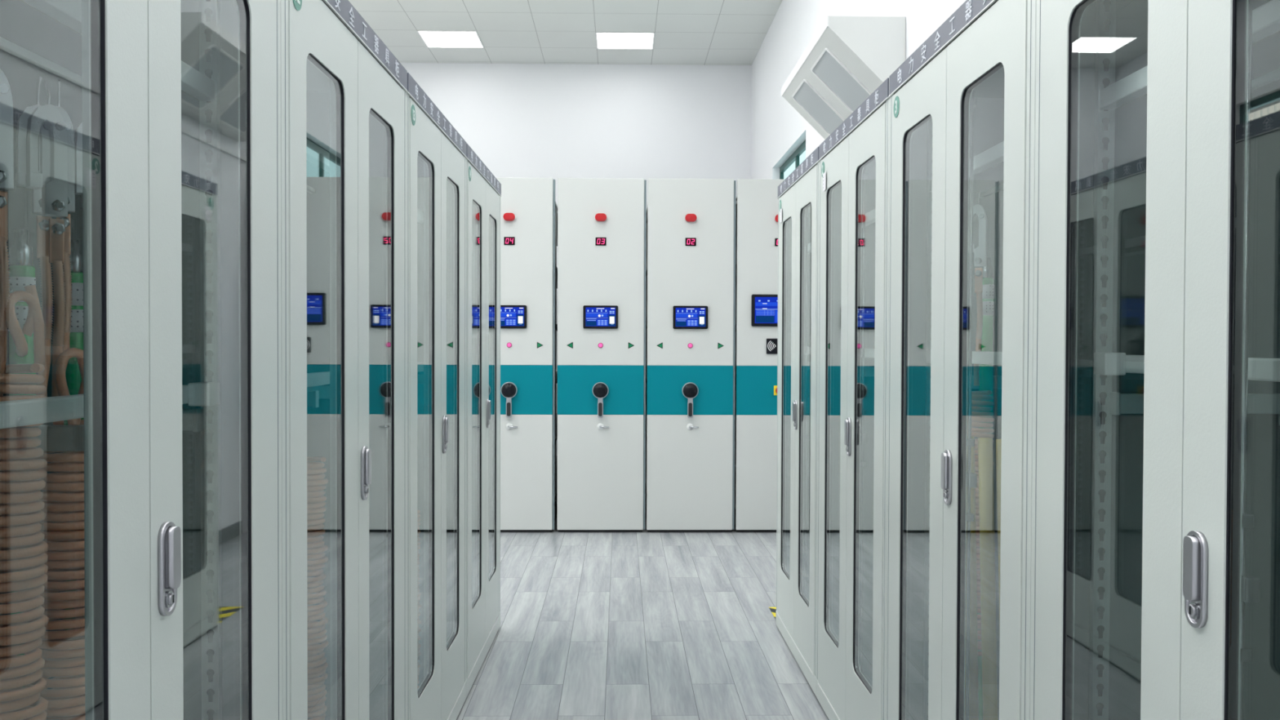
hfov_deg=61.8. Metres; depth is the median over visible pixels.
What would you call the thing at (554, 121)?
wall
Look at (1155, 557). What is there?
tall cabinet
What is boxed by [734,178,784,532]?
shelving cabinet
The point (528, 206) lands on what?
shelving cabinet
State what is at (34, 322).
cable loop
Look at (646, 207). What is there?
shelving
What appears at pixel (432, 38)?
recessed light
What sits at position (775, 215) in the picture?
lamp
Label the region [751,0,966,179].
wall
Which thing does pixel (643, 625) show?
floor
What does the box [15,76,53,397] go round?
clamp
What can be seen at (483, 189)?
tall cabinet
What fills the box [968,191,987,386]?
clamp
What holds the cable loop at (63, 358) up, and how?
attached to the tall cabinet at (177, 103)
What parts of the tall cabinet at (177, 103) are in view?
cable coil, support arm, cable coil, cable coil, hanging rail, door, support arm, handle, door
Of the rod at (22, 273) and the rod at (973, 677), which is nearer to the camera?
the rod at (22, 273)
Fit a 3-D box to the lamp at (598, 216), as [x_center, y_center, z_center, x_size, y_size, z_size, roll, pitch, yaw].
[-0.261,-0.961,7.202,0.086,0.052,0.038,0,1,-1]
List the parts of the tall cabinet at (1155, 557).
door, hanging rail, support arm, handle, door, locking rod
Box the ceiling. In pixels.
[348,0,782,65]
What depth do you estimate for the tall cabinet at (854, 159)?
3.38 m
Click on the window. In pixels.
(798, 156)
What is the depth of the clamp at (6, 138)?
1.36 m
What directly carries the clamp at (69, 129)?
hanging from the tall cabinet at (177, 103)
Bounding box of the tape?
[768,607,776,618]
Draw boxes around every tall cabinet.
[0,0,281,719]
[280,0,408,719]
[405,72,466,719]
[465,143,501,697]
[775,146,819,696]
[816,77,889,719]
[885,0,1036,719]
[1030,0,1279,719]
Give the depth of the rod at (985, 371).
2.78 m
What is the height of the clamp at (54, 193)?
0.493 m
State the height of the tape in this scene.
0.002 m
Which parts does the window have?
pane, pane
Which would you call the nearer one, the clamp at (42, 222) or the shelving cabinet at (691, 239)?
the clamp at (42, 222)
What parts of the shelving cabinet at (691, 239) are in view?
crank handle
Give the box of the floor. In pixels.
[456,516,828,719]
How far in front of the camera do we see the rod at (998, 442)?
2.47 m
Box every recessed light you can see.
[417,30,484,48]
[595,31,654,48]
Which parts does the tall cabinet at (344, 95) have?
support arm, cable coil, hanging rail, support arm, door, handle, door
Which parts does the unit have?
filter panel, filter panel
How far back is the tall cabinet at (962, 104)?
2.37 m
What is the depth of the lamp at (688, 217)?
7.19 m
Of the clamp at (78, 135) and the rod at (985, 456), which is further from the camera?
the rod at (985, 456)
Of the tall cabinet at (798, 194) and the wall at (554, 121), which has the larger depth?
the wall at (554, 121)
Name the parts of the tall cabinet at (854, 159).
door, handle, locking rod, door, support arm, hanging rail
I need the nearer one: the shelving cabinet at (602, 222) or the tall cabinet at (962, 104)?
the tall cabinet at (962, 104)
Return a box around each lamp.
[502,213,515,221]
[595,213,607,221]
[684,213,697,222]
[774,214,777,222]
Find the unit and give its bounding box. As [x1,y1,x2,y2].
[781,15,906,139]
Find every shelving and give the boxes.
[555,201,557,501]
[645,207,647,492]
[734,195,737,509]
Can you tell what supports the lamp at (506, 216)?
attached to the shelving cabinet at (528, 206)
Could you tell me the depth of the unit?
5.80 m
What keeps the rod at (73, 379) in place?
in the tall cabinet at (177, 103)
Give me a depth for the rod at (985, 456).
2.46 m
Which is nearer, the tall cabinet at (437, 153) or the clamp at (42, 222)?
the clamp at (42, 222)
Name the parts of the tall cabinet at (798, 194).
door, glass pane, handle, door, locking rod, hanging rail, support arm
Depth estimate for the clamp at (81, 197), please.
1.72 m
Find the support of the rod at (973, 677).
in the tall cabinet at (962, 104)
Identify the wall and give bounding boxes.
[400,62,751,455]
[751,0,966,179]
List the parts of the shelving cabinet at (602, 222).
crank handle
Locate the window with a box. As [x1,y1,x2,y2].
[779,139,805,179]
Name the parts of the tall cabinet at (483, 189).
door, glass pane, handle, glass pane, door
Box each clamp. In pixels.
[0,68,13,396]
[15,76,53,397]
[25,80,67,424]
[38,79,75,370]
[74,121,82,195]
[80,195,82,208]
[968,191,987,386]
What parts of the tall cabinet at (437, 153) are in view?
cable coil, support arm, hanging rail, door, handle, door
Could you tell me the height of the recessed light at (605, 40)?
0.010 m
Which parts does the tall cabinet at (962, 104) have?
door, handle, hanging rail, locking rod, cable coil, support arm, door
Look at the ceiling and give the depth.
10.67 m
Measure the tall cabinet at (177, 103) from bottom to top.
2.000 m
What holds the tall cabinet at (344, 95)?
on the floor
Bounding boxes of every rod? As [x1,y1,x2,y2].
[8,229,35,655]
[63,239,84,630]
[964,435,978,719]
[977,257,994,719]
[977,437,998,719]
[995,439,1001,634]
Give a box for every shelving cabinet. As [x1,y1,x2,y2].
[496,177,557,532]
[556,177,646,532]
[644,178,735,532]
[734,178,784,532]
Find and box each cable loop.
[4,284,44,366]
[54,347,83,425]
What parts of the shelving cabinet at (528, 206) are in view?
crank handle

